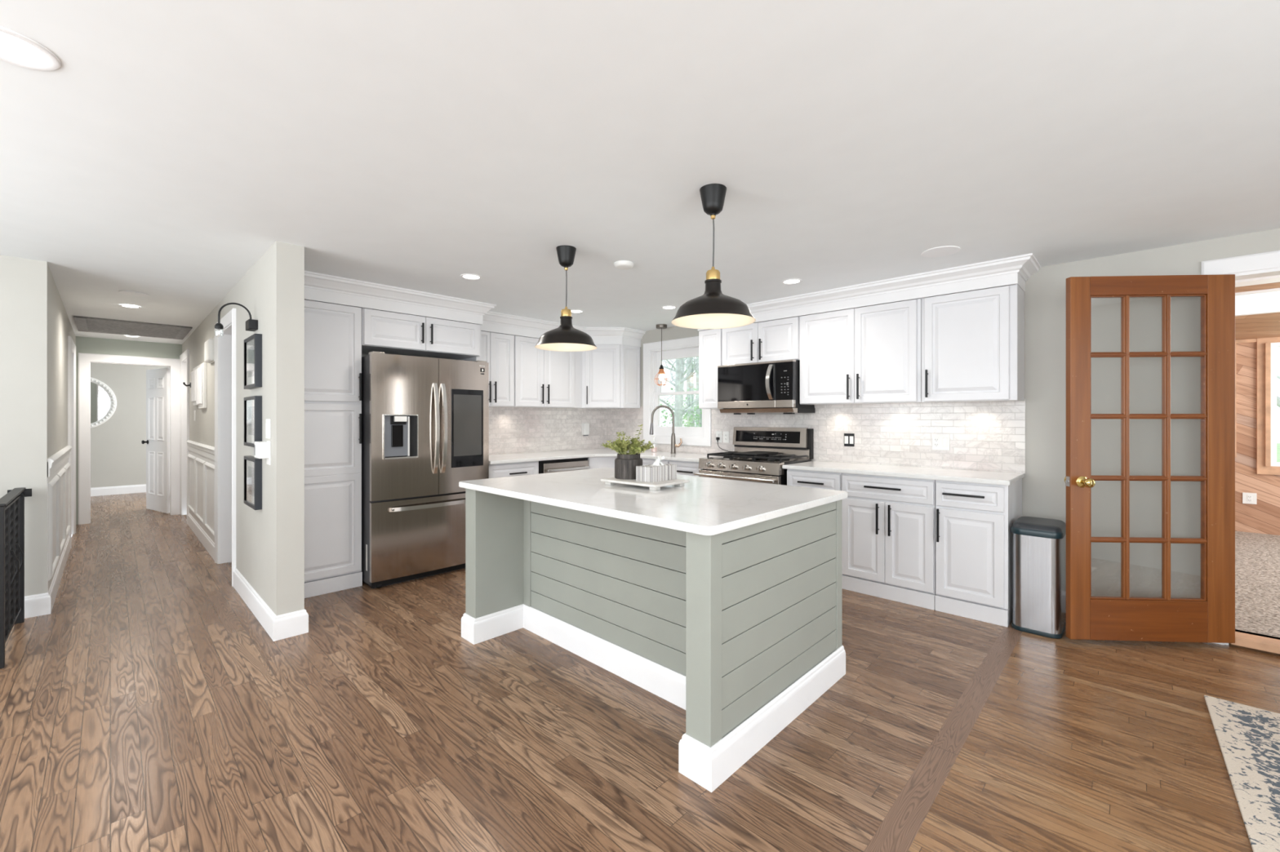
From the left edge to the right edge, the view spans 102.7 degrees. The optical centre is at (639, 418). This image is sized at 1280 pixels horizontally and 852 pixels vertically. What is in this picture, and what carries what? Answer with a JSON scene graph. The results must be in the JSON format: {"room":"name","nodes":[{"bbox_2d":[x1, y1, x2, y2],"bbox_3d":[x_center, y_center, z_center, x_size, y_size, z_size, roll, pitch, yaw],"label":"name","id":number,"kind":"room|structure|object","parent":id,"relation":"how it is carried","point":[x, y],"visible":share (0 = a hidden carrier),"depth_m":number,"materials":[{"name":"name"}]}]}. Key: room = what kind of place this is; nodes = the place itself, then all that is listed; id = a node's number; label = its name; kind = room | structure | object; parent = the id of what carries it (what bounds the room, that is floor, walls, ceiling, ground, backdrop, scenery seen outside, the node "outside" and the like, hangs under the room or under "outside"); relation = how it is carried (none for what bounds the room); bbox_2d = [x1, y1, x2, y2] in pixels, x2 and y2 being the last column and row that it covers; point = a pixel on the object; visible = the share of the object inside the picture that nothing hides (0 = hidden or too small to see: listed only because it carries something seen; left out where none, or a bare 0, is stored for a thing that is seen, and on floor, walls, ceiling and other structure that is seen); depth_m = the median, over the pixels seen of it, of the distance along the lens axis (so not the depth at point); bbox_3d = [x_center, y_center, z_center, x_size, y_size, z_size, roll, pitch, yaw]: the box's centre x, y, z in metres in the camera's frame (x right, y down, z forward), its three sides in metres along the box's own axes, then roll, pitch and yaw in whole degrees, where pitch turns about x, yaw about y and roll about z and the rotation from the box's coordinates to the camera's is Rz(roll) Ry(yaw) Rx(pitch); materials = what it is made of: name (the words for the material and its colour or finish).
{"room":"kitchen","nodes":[
{"label":"kitchen","id":0,"kind":"room"},
{"bbox_2d":[0,255,16,498],"bbox_3d":[-4.975,0.780,2.428,0.130,3.640,2.580,0,0,44],"label":"wall","id":1,"kind":"structure","parent":0,"point":[7,264],"depth_m":3.28,"materials":[{"name":"beige paint"}]},
{"bbox_2d":[16,257,75,596],"bbox_3d":[-5.461,0.130,4.782,4.100,2.340,0.130,0,0,44],"label":"wall","id":2,"kind":"structure","parent":0,"point":[43,325],"depth_m":3.38,"materials":[{"name":"beige paint"}]},
{"bbox_2d":[24,535,70,618],"bbox_3d":[-4.848,1.230,4.202,2.448,0.140,0.148,0,0,44],"label":"baseboard","id":3,"kind":"structure","parent":2,"relation":"attached to","point":[37,605],"depth_m":3.40,"materials":[{"name":"white paint"}]},
{"bbox_2d":[47,445,71,592],"bbox_3d":[-4.809,0.735,4.263,2.418,0.930,0.030,0,0,44],"label":"trim","id":4,"kind":"structure","parent":2,"relation":"attached to","point":[59,468],"depth_m":3.94,"materials":[{"name":"paint"}]},
{"bbox_2d":[67,335,75,548],"bbox_3d":[-6.089,0.240,5.405,1.010,2.120,0.154,0,0,44],"label":"trim","id":5,"kind":"structure","parent":2,"relation":"attached to","point":[71,345],"depth_m":5.73,"materials":[{"name":"white paint"}]},
{"bbox_2d":[75,336,182,524],"bbox_3d":[-6.596,0.130,6.643,0.120,2.340,1.170,0,0,44],"label":"wall","id":6,"kind":"structure","parent":0,"point":[83,344],"depth_m":6.49,"materials":[{"name":"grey paint"}]},
{"bbox_2d":[78,352,179,524],"bbox_3d":[-6.588,0.251,6.642,0.154,2.099,0.938,0,0,44],"label":"trim","id":7,"kind":"structure","parent":6,"relation":"attached to","point":[85,360],"depth_m":6.34,"materials":[{"name":"white paint"}]},
{"bbox_2d":[141,367,169,513],"bbox_3d":[-6.714,0.300,7.136,0.745,1.975,0.162,0,0,30],"label":"door","id":8,"kind":"structure","parent":6,"relation":"in","point":[157,380],"depth_m":7.09,"materials":[{"name":"white paint"}]},
{"bbox_2d":[90,363,169,488],"bbox_3d":[-7.648,0.130,7.944,3.200,2.340,5.400,0,0,44],"label":"wall","id":9,"kind":"structure","parent":0,"point":[117,452],"depth_m":8.79,"materials":[{"name":"beige paint"}]},
{"bbox_2d":[90,377,116,428],"bbox_3d":[-9.228,-0.257,8.405,0.047,0.900,0.900,0,0,44],"label":"round mirror","id":10,"kind":"object","parent":9,"relation":"attached to","point":[103,399],"visible":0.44,"depth_m":8.60,"materials":[{"name":"white mirror"}]},
{"bbox_2d":[90,382,110,423],"bbox_3d":[-9.237,-0.257,8.415,0.001,0.760,0.760,0,0,44],"label":"mirror glass","id":11,"kind":"object","parent":10,"relation":"attached to","point":[100,399],"depth_m":8.58,"materials":[{"name":"white mirror"}]},
{"bbox_2d":[90,484,146,496],"bbox_3d":[-8.706,1.230,8.966,0.018,0.140,5.200,0,0,44],"label":"baseboard","id":12,"kind":"structure","parent":9,"relation":"attached to","point":[96,491],"depth_m":8.74,"materials":[{"name":"white paint"}]},
{"bbox_2d":[47,262,231,344],"bbox_3d":[-5.079,-1.070,5.177,4.100,0.140,1.010,0,0,44],"label":"ceiling","id":13,"kind":"structure","parent":0,"point":[83,291],"depth_m":4.41,"materials":[{"name":"paint"}]},
{"bbox_2d":[73,315,192,339],"bbox_3d":[-5.697,-1.007,5.775,1.100,0.022,0.890,-1,-1,44],"label":"attic hatch","id":14,"kind":"object","parent":13,"relation":"in","point":[86,324],"visible":1,"depth_m":5.69,"materials":[{"name":"white paint"}]},
{"bbox_2d":[182,241,304,615],"bbox_3d":[-4.127,0.130,5.029,5.675,2.340,0.140,0,0,44],"label":"wall","id":15,"kind":"structure","parent":0,"point":[270,540],"depth_m":3.10,"materials":[{"name":"beige paint"}]},
{"bbox_2d":[191,365,198,405],"bbox_3d":[-4.874,-0.350,5.619,0.420,0.420,0.050,0,0,44],"label":"wall art","id":16,"kind":"object","parent":15,"relation":"attached to","point":[193,372],"visible":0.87,"depth_m":5.58,"materials":[{"name":"white plastic"}]},
{"bbox_2d":[186,440,214,542],"bbox_3d":[-4.691,0.735,5.456,2.390,0.930,0.030,0,0,44],"label":"trim","id":17,"kind":"structure","parent":15,"relation":"attached to","point":[201,457],"depth_m":5.36,"materials":[{"name":"paint"}]},
{"bbox_2d":[195,362,206,408],"bbox_3d":[-4.522,-0.330,5.279,0.400,0.460,0.050,0,0,44],"label":"wall art","id":18,"kind":"object","parent":15,"relation":"attached to","point":[201,372],"visible":0.99,"depth_m":5.15,"materials":[{"name":"white plastic"}]},
{"bbox_2d":[179,308,235,586],"bbox_3d":[-4.628,0.225,5.500,4.280,2.150,0.169,0,0,44],"label":"trim","id":19,"kind":"structure","parent":15,"relation":"attached to","point":[225,346],"depth_m":4.60,"materials":[{"name":"white paint"}]},
{"bbox_2d":[204,337,214,364],"bbox_3d":[-4.062,-0.635,4.834,0.330,0.220,0.050,0,0,44],"label":"door chime","id":20,"kind":"object","parent":15,"relation":"attached to","point":[209,345],"visible":0.87,"depth_m":4.73,"materials":[{"name":"white plastic"}]},
{"bbox_2d":[213,302,257,337],"bbox_3d":[-2.638,-0.638,3.343,0.120,0.235,0.216,0,0,44],"label":"wall sconce","id":21,"kind":"object","parent":15,"relation":"attached to","point":[251,325],"visible":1,"depth_m":3.35,"materials":[{"name":"black metal"}]},
{"bbox_2d":[187,512,308,641],"bbox_3d":[-3.782,1.230,4.697,4.753,0.140,0.176,0,0,44],"label":"baseboard","id":22,"kind":"structure","parent":15,"relation":"attached to","point":[286,625],"depth_m":3.20,"materials":[{"name":"white paint"}]},
{"bbox_2d":[244,333,262,389],"bbox_3d":[-2.579,-0.370,3.411,0.390,0.340,0.038,0,0,44],"label":"framed print","id":23,"kind":"object","parent":15,"relation":"attached to","point":[253,344],"visible":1,"depth_m":3.33,"materials":[{"name":"black wood"}]},
{"bbox_2d":[244,455,262,510],"bbox_3d":[-2.579,0.423,3.411,0.390,0.326,0.038,0,0,44],"label":"framed print","id":24,"kind":"object","parent":15,"relation":"attached to","point":[252,465],"visible":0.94,"depth_m":3.33,"materials":[{"name":"black wood"}]},
{"bbox_2d":[244,395,262,447],"bbox_3d":[-2.579,0.022,3.411,0.390,0.330,0.038,0,0,44],"label":"framed print","id":25,"kind":"object","parent":15,"relation":"attached to","point":[252,405],"visible":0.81,"depth_m":3.33,"materials":[{"name":"black wood"}]},
{"bbox_2d":[254,440,271,465],"bbox_3d":[-2.323,0.212,3.151,0.170,0.145,0.056,0,0,44],"label":"panel","id":26,"kind":"object","parent":15,"relation":"attached to","point":[262,449],"visible":1,"depth_m":3.11,"materials":[{"name":"white plastic"}]},
{"bbox_2d":[265,418,271,439],"bbox_3d":[-2.285,0.065,3.147,0.115,0.120,0.010,0,0,44],"label":"light switch","id":27,"kind":"object","parent":15,"relation":"attached to","point":[268,425],"visible":1,"depth_m":3.12,"materials":[{"name":"white plastic"}]},
{"bbox_2d":[0,492,1004,851],"bbox_3d":[-4.202,1.350,5.067,11.915,0.100,7.450,0,0,44],"label":"floor","id":28,"kind":"structure","parent":0,"point":[151,709],"depth_m":2.15,"materials":[{"name":"brown wood"}]},
{"bbox_2d":[0,487,31,668],"bbox_3d":[-4.080,0.873,2.517,0.914,0.855,1.350,0,0,44],"label":"stair railing","id":29,"kind":"object","parent":28,"relation":"on","point":[12,504],"visible":1,"depth_m":2.97,"materials":[{"name":"black metal"}]},
{"bbox_2d":[304,299,362,598],"bbox_3d":[-2.534,0.221,3.966,0.637,2.158,0.536,0,0,44],"label":"pantry cabinet","id":30,"kind":"object","parent":28,"relation":"on","point":[332,331],"visible":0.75,"depth_m":3.81,"materials":[{"name":"white paint"}]},
{"bbox_2d":[361,351,488,588],"bbox_3d":[-1.915,0.367,4.442,0.845,1.866,0.996,0,0,44],"label":"refrigerator","id":31,"kind":"object","parent":28,"relation":"on","point":[425,420],"depth_m":4.09,"materials":[{"name":"grey metal"}]},
{"bbox_2d":[488,461,538,478],"bbox_3d":[-1.410,0.858,5.040,0.744,0.884,0.557,0,0,44],"label":"base cabinet","id":32,"kind":"object","parent":28,"relation":"on","point":[509,469],"visible":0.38,"depth_m":4.80,"materials":[{"name":"white paint"}]},
{"bbox_2d":[538,457,590,474],"bbox_3d":[-0.971,0.862,5.446,0.705,0.876,0.620,0,0,44],"label":"dishwasher","id":33,"kind":"object","parent":28,"relation":"on","point":[578,464],"visible":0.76,"depth_m":5.20,"materials":[{"name":"silver metal"}]},
{"bbox_2d":[586,457,617,469],"bbox_3d":[-0.416,0.858,5.956,0.895,0.884,0.880,0,0,44],"label":"base cabinet","id":34,"kind":"object","parent":28,"relation":"on","point":[593,462],"visible":0.1,"depth_m":5.52,"materials":[{"name":"white paint"}]},
{"bbox_2d":[488,448,715,464],"bbox_3d":[-0.449,0.400,5.165,1.958,0.029,2.074,0,0,44],"label":"countertop","id":35,"kind":"structure","parent":34,"relation":"on","point":[602,452],"depth_m":5.32,"materials":[{"name":"white stone"}]},
{"bbox_2d":[649,404,682,453],"bbox_3d":[0.284,0.121,5.595,0.359,0.528,0.060,0,0,6],"label":"kitchen faucet","id":36,"kind":"object","parent":35,"relation":"on","point":[673,445],"visible":1,"depth_m":5.58,"materials":[{"name":"silver metal"}]},
{"bbox_2d":[458,467,848,792],"bbox_3d":[-0.006,0.837,2.822,1.840,0.926,1.200,0,0,44],"label":"kitchen island","id":37,"kind":"object","parent":28,"relation":"on","point":[721,600],"visible":1,"depth_m":2.42,"materials":[{"name":"grey paint"}]},
{"bbox_2d":[458,467,848,535],"bbox_3d":[-0.006,0.390,2.822,1.840,0.031,1.200,0,0,44],"label":"island countertop","id":38,"kind":"structure","parent":37,"relation":"on","point":[704,506],"depth_m":2.42,"materials":[{"name":"white stone"}]},
{"bbox_2d":[600,477,688,490],"bbox_3d":[0.025,0.358,2.861,0.410,0.032,0.290,0,0,42],"label":"tray","id":39,"kind":"object","parent":38,"relation":"on","point":[656,486],"visible":0.8,"depth_m":2.75,"materials":[{"name":"white wood"}]},
{"bbox_2d":[600,424,653,479],"bbox_3d":[-0.085,0.188,2.923,0.299,0.309,0.289,0,0,18],"label":"potted plant","id":40,"kind":"object","parent":39,"relation":"on","point":[625,464],"visible":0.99,"depth_m":2.87,"materials":[{"name":"green plant"}]},
{"bbox_2d":[635,455,676,482],"bbox_3d":[0.092,0.276,2.841,0.115,0.132,0.215,0,0,42],"label":"tissue box","id":41,"kind":"object","parent":39,"relation":"on","point":[659,471],"visible":1,"depth_m":2.79,"materials":[{"name":"white ceramic"}]},
{"bbox_2d":[640,457,670,465],"bbox_3d":[0.249,0.858,5.535,0.636,0.884,0.568,0,0,44],"label":"base cabinet","id":42,"kind":"object","parent":28,"relation":"on","point":[645,461],"visible":0.02,"depth_m":5.28,"materials":[{"name":"white paint"}]},
{"bbox_2d":[669,460,702,476],"bbox_3d":[0.614,0.858,5.155,0.408,0.884,0.609,0,0,44],"label":"base cabinet","id":43,"kind":"object","parent":28,"relation":"on","point":[683,468],"visible":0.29,"depth_m":4.95,"materials":[{"name":"white paint"}]},
{"bbox_2d":[693,426,813,485],"bbox_3d":[1.038,0.677,4.680,0.822,1.185,0.704,0,0,44],"label":"gas range","id":44,"kind":"object","parent":28,"relation":"on","point":[759,455],"visible":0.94,"depth_m":4.63,"materials":[{"name":"silver metal"}]},
{"bbox_2d":[706,451,811,464],"bbox_3d":[1.071,0.357,4.714,0.814,0.085,0.530,0,0,44],"label":"cooktop","id":45,"kind":"object","parent":44,"relation":"in","point":[783,457],"depth_m":4.61,"materials":[{"name":"black metal"}]},
{"bbox_2d":[786,469,841,490],"bbox_3d":[1.548,0.858,4.252,0.452,0.884,0.609,0,0,44],"label":"base cabinet","id":46,"kind":"object","parent":28,"relation":"on","point":[795,477],"visible":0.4,"depth_m":4.05,"materials":[{"name":"white paint"}]},
{"bbox_2d":[841,473,936,610],"bbox_3d":[1.942,0.858,3.872,0.636,0.884,0.609,0,0,44],"label":"base cabinet","id":47,"kind":"object","parent":28,"relation":"on","point":[889,522],"visible":0.85,"depth_m":3.65,"materials":[{"name":"white paint"}]},
{"bbox_2d":[782,461,1024,485],"bbox_3d":[1.927,0.400,3.893,1.532,0.029,0.602,0,0,44],"label":"countertop","id":48,"kind":"structure","parent":47,"relation":"on","point":[919,473],"depth_m":3.71,"materials":[{"name":"white stone"}]},
{"bbox_2d":[863,620,1022,851],"bbox_3d":[0.117,1.350,0.895,0.095,0.100,7.450,0,0,44],"label":"floor transition strip","id":49,"kind":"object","parent":28,"relation":"on","point":[898,830],"depth_m":1.95,"materials":[{"name":"brown wood"}]},
{"bbox_2d":[934,479,1022,626],"bbox_3d":[2.318,0.858,3.508,0.404,0.884,0.609,0,0,44],"label":"base cabinet","id":50,"kind":"object","parent":28,"relation":"on","point":[974,522],"visible":0.89,"depth_m":3.31,"materials":[{"name":"white paint"}]},
{"bbox_2d":[0,0,1279,331],"bbox_3d":[-0.533,-1.087,1.607,7.400,0.107,7.570,0,0,44],"label":"ceiling","id":51,"kind":"structure","parent":0,"point":[420,145],"depth_m":1.91,"materials":[{"name":"paint"}]},
{"bbox_2d":[0,26,60,71],"bbox_3d":[-1.768,-1.037,1.430,0.200,0.006,0.200,0,0,44],"label":"recessed light","id":52,"kind":"object","parent":51,"relation":"in","point":[16,49],"visible":1,"depth_m":1.46,"materials":[{"name":"white paint"}]},
{"bbox_2d":[460,274,481,279],"bbox_3d":[-1.240,-1.037,3.764,0.150,0.006,0.150,0,0,44],"label":"recessed light","id":53,"kind":"object","parent":51,"relation":"in","point":[469,277],"visible":1,"depth_m":3.77,"materials":[{"name":"white paint"}]},
{"bbox_2d":[534,245,597,351],"bbox_3d":[-0.452,-0.737,3.140,0.380,0.607,0.380,0,0,44],"label":"pendant lamp","id":54,"kind":"object","parent":51,"relation":"hanging from","point":[565,338],"visible":1,"depth_m":3.10,"materials":[{"name":"black metal"}]},
{"bbox_2d":[613,260,634,269],"bbox_3d":[-0.109,-1.026,3.444,0.138,0.028,0.138,0,0,44],"label":"smoke detector","id":55,"kind":"object","parent":51,"relation":"attached to","point":[621,264],"visible":1,"depth_m":3.40,"materials":[{"name":"white plastic"}]},
{"bbox_2d":[654,324,668,386],"bbox_3d":[0.241,-0.700,5.718,0.155,0.680,0.155,0,0,44],"label":"pendant lamp","id":56,"kind":"object","parent":51,"relation":"hanging from","point":[661,371],"visible":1,"depth_m":5.70,"materials":[{"name":"silver metal"}]},
{"bbox_2d":[671,183,755,328],"bbox_3d":[0.332,-0.739,2.330,0.380,0.602,0.380,0,0,44],"label":"pendant lamp","id":57,"kind":"object","parent":51,"relation":"hanging from","point":[713,309],"visible":1,"depth_m":2.30,"materials":[{"name":"black metal"}]},
{"bbox_2d":[781,278,801,284],"bbox_3d":[1.153,-1.037,3.892,0.150,0.006,0.150,0,0,44],"label":"recessed light","id":58,"kind":"object","parent":51,"relation":"in","point":[788,282],"visible":1,"depth_m":3.89,"materials":[{"name":"white paint"}]},
{"bbox_2d":[304,271,1015,346],"bbox_3d":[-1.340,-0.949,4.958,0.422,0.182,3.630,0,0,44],"label":"crown molding","id":59,"kind":"structure","parent":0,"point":[321,287],"depth_m":4.34,"materials":[{"name":"white paint"}]},
{"bbox_2d":[640,228,1279,598],"bbox_3d":[2.159,0.130,4.192,7.320,2.340,0.130,0,0,44],"label":"wall","id":60,"kind":"structure","parent":0,"point":[1043,484],"depth_m":3.21,"materials":[{"name":"beige paint"}]},
{"bbox_2d":[582,344,639,408],"bbox_3d":[-0.432,-0.489,6.154,0.620,0.738,0.640,0,0,44],"label":"upper cabinet","id":61,"kind":"object","parent":60,"relation":"attached to","point":[611,373],"visible":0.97,"depth_m":5.94,"materials":[{"name":"white paint"}]},
{"bbox_2d":[643,336,711,446],"bbox_3d":[0.442,-0.295,5.834,0.990,1.190,0.154,0,0,44],"label":"window","id":62,"kind":"structure","parent":60,"relation":"in","point":[684,348],"depth_m":5.96,"materials":[{"name":"white paint"}]},
{"bbox_2d":[698,328,722,408],"bbox_3d":[0.798,-0.488,5.191,0.277,0.787,0.316,0,0,44],"label":"upper cabinet","id":63,"kind":"object","parent":60,"relation":"attached to","point":[710,341],"visible":0.62,"depth_m":5.08,"materials":[{"name":"white paint"}]},
{"bbox_2d":[722,316,799,365],"bbox_3d":[1.175,-0.694,4.799,0.802,0.376,0.357,0,0,44],"label":"upper cabinet","id":64,"kind":"object","parent":60,"relation":"attached to","point":[779,340],"visible":0.82,"depth_m":4.67,"materials":[{"name":"white paint"}]},
{"bbox_2d":[717,359,815,414],"bbox_3d":[1.147,-0.268,4.744,0.782,0.464,0.457,0,0,44],"label":"microwave","id":65,"kind":"object","parent":64,"relation":"attached to","point":[766,387],"visible":0.97,"depth_m":4.56,"materials":[{"name":"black metal"}]},
{"bbox_2d":[606,399,1025,473],"bbox_3d":[1.129,0.122,5.091,4.350,0.525,0.009,0,0,44],"label":"wall tile","id":66,"kind":"structure","parent":60,"relation":"attached to","point":[984,436],"depth_m":4.15,"materials":[{"name":"tile"}]},
{"bbox_2d":[723,431,728,443],"bbox_3d":[0.892,0.195,5.306,0.075,0.118,0.009,0,0,44],"label":"wall outlet","id":67,"kind":"object","parent":66,"relation":"attached to","point":[726,434],"visible":1,"depth_m":5.30,"materials":[{"name":"white plastic"}]},
{"bbox_2d":[844,433,854,446],"bbox_3d":[1.806,0.188,4.424,0.088,0.112,0.010,0,0,44],"label":"light switch","id":68,"kind":"object","parent":66,"relation":"attached to","point":[849,438],"visible":1,"depth_m":4.42,"materials":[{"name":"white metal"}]},
{"bbox_2d":[932,434,949,450],"bbox_3d":[2.311,0.184,3.935,0.118,0.122,0.010,0,0,44],"label":"wall outlet","id":69,"kind":"object","parent":66,"relation":"attached to","point":[940,442],"visible":1,"depth_m":3.94,"materials":[{"name":"white plastic"}]},
{"bbox_2d":[800,298,932,404],"bbox_3d":[1.808,-0.501,4.187,0.951,0.762,0.357,0,0,44],"label":"upper cabinet","id":70,"kind":"object","parent":60,"relation":"attached to","point":[868,354],"visible":0.98,"depth_m":4.04,"materials":[{"name":"white paint"}]},
{"bbox_2d":[697,253,1040,331],"bbox_3d":[1.608,-0.961,4.347,2.801,0.158,0.412,0,0,44],"label":"crown molding","id":71,"kind":"structure","parent":60,"relation":"attached to","point":[1018,269],"depth_m":3.79,"materials":[{"name":"white paint"}]},
{"bbox_2d":[921,284,1024,402],"bbox_3d":[2.359,-0.501,3.655,0.573,0.762,0.357,0,0,44],"label":"upper cabinet","id":72,"kind":"object","parent":60,"relation":"attached to","point":[973,342],"visible":1,"depth_m":3.53,"materials":[{"name":"white paint"}]},
{"bbox_2d":[1064,274,1235,643],"bbox_3d":[2.917,0.229,2.933,0.909,2.082,0.174,0,0,3],"label":"door","id":73,"kind":"structure","parent":60,"relation":"in","point":[1210,618],"depth_m":2.92,"materials":[{"name":"brown wood"}]},
{"bbox_2d":[1200,250,1279,644],"bbox_3d":[3.700,0.193,2.686,1.030,2.215,0.154,0,0,44],"label":"trim","id":74,"kind":"structure","parent":60,"relation":"attached to","point":[1266,264],"depth_m":2.88,"materials":[{"name":"white paint"}]},
{"bbox_2d":[1230,629,1279,654],"bbox_3d":[3.709,1.264,2.695,0.810,0.048,0.170,0,0,44],"label":"door threshold","id":75,"kind":"structure","parent":60,"relation":"attached to","point":[1242,639],"depth_m":2.86,"materials":[{"name":"brown wood"}]},
{"bbox_2d":[907,613,1279,851],"bbox_3d":[1.139,1.350,-0.051,2.690,0.100,7.510,0,0,44],"label":"floor","id":76,"kind":"structure","parent":0,"point":[1077,745],"depth_m":1.97,"materials":[{"name":"brown wood"}]},
{"bbox_2d":[1010,516,1066,639],"bbox_3d":[2.492,0.970,3.199,0.255,0.660,0.350,0,0,44],"label":"trash can","id":77,"kind":"object","parent":76,"relation":"on","point":[1038,544],"visible":0.98,"depth_m":3.08,"materials":[{"name":"grey metal"}]},
{"bbox_2d":[1204,695,1279,851],"bbox_3d":[2.452,1.295,1.059,1.550,0.009,2.200,0,0,43],"label":"area rug","id":78,"kind":"object","parent":76,"relation":"on","point":[1248,737],"visible":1,"depth_m":1.93,"materials":[{"name":"beige fabric"}]},
{"bbox_2d":[1235,342,1279,535],"bbox_3d":[6.736,0.100,5.534,4.600,2.400,0.120,0,0,44],"label":"wall","id":79,"kind":"structure","parent":0,"point":[1264,517],"depth_m":5.56,"materials":[{"name":"brown wood"}]},
{"bbox_2d":[1235,340,1236,457],"bbox_3d":[6.520,-0.210,5.638,0.055,1.280,0.030,0,0,44],"label":"trim","id":80,"kind":"structure","parent":79,"relation":"attached to","point":[1235,340],"depth_m":5.61,"materials":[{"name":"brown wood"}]},
{"bbox_2d":[1242,492,1256,504],"bbox_3d":[6.616,0.870,5.559,0.100,0.120,0.009,0,0,44],"label":"wall outlet","id":81,"kind":"object","parent":79,"relation":"attached to","point":[1247,498],"visible":1,"depth_m":5.56,"materials":[{"name":"white plastic"}]},
{"bbox_2d":[1236,337,1279,475],"bbox_3d":[6.512,-0.160,5.625,3.950,1.520,0.060,0,0,44],"label":"trim","id":82,"kind":"structure","parent":79,"relation":"attached to","point":[1264,466],"depth_m":5.47,"materials":[{"name":"brown wood"}]},
{"bbox_2d":[1271,342,1279,466],"bbox_3d":[7.345,-0.145,4.883,1.720,1.310,0.090,0,0,44],"label":"window","id":83,"kind":"structure","parent":79,"relation":"in","point":[1273,345],"depth_m":5.43,"materials":[{"name":"white paint"}]},
{"bbox_2d":[1235,531,1279,639],"bbox_3d":[5.294,1.290,4.041,4.400,0.100,4.070,0,0,44],"label":"floor","id":84,"kind":"structure","parent":0,"point":[1257,555],"depth_m":3.83,"materials":[{"name":"carpet"}]},
{"bbox_2d":[1235,282,1279,340],"bbox_3d":[5.333,-1.321,4.081,4.600,0.986,4.120,0,0,44],"label":"ceiling","id":85,"kind":"structure","parent":0,"point":[1264,325],"depth_m":5.20,"materials":[{"name":"brown wood"}]},
{"bbox_3d":[-1.737,0.130,5.341,0.120,2.340,3.630,0,0,44],"label":"wall","id":86,"kind":"structure","parent":0,"visible":0},
{"bbox_2d":[361,307,480,359],"bbox_3d":[-1.995,-0.713,4.523,0.637,0.290,1.006,0,0,44],"label":"upper cabinet","id":87,"kind":"object","parent":86,"relation":"attached to","point":[387,332],"visible":0.93,"depth_m":4.30,"materials":[{"name":"white paint"}]},
{"bbox_2d":[478,331,514,407],"bbox_3d":[-1.568,-0.489,5.181,0.337,0.738,0.528,0,0,44],"label":"upper cabinet","id":88,"kind":"object","parent":86,"relation":"attached to","point":[497,349],"visible":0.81,"depth_m":5.16,"materials":[{"name":"white paint"}]},
{"bbox_2d":[505,335,582,408],"bbox_3d":[-1.066,-0.489,5.701,0.337,0.738,0.909,0,0,44],"label":"upper cabinet","id":89,"kind":"object","parent":86,"relation":"attached to","point":[544,379],"visible":0.85,"depth_m":5.55,"materials":[{"name":"white paint"}]},
{"bbox_2d":[488,406,606,454],"bbox_3d":[-1.158,0.122,5.847,0.009,0.525,2.081,0,0,44],"label":"wall tile","id":90,"kind":"structure","parent":86,"relation":"attached to","point":[512,430],"depth_m":5.89,"materials":[{"name":"tile"}]},
{"bbox_2d":[582,422,589,435],"bbox_3d":[-0.667,0.136,6.317,0.045,0.162,0.094,0,0,44],"label":"wall outlet","id":91,"kind":"object","parent":90,"relation":"attached to","point":[585,426],"visible":1,"depth_m":6.29,"materials":[{"name":"white plastic"}]},
{"label":"outside","id":92,"kind":"structure","parent":0,"visible":0},
{"bbox_2d":[1276,443,1279,462],"bbox_3d":[19.002,1.950,26.866,70.000,0.200,54.950,0,0,44],"label":"ground","id":93,"kind":"structure","parent":92,"point":[1277,444],"depth_m":27.59,"materials":[{"name":"green plant"}]},
{"bbox_2d":[659,390,685,426],"bbox_3d":[0.908,0.544,16.212,1.255,2.845,1.275,0,0,44],"label":"leafy shrub","id":94,"kind":"object","parent":93,"relation":"on","point":[672,404],"visible":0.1,"depth_m":16.25,"materials":[{"name":"green plant"}]},
{"bbox_2d":[659,358,698,426],"bbox_3d":[0.845,-2.099,12.966,2.449,8.004,3.083,0,0,-12],"label":"bare tree","id":95,"kind":"object","parent":93,"relation":"on","point":[682,411],"visible":0.13,"depth_m":12.78,"materials":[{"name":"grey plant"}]},
{"bbox_2d":[663,357,698,426],"bbox_3d":[0.773,-1.599,10.958,1.818,7.004,2.342,0,0,33],"label":"bare tree","id":96,"kind":"object","parent":93,"relation":"on","point":[677,380],"visible":0.19,"depth_m":11.21,"materials":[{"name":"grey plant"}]},
{"bbox_2d":[669,387,702,426],"bbox_3d":[1.361,0.502,14.808,1.036,2.827,1.041,0,0,44],"label":"leafy shrub","id":97,"kind":"object","parent":93,"relation":"on","point":[689,423],"visible":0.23,"depth_m":14.77,"materials":[{"name":"green plant"}]},
{"bbox_2d":[684,357,698,426],"bbox_3d":[1.748,-2.597,15.584,1.824,9.008,1.877,0,0,21],"label":"bare tree","id":98,"kind":"object","parent":93,"relation":"on","point":[690,382],"visible":0.07,"depth_m":15.47,"materials":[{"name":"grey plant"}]},
{"bbox_2d":[693,356,702,426],"bbox_3d":[2.396,-2.598,18.520,2.641,9.008,1.550,0,0,-24],"label":"bare tree","id":99,"kind":"object","parent":93,"relation":"on","point":[698,411],"visible":0.02,"depth_m":18.57,"materials":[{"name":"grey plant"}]},
{"bbox_3d":[5.298,-0.300,4.045,4.600,3.200,4.020,0,0,44],"label":"wall","id":100,"kind":"structure","parent":0,"visible":0},
{"bbox_2d":[1235,275,1279,316],"bbox_3d":[5.822,-1.260,4.588,4.600,0.495,0.850,0,0,44],"label":"trim","id":101,"kind":"structure","parent":100,"relation":"attached to","point":[1261,301],"depth_m":4.93,"materials":[{"name":"white paint"}]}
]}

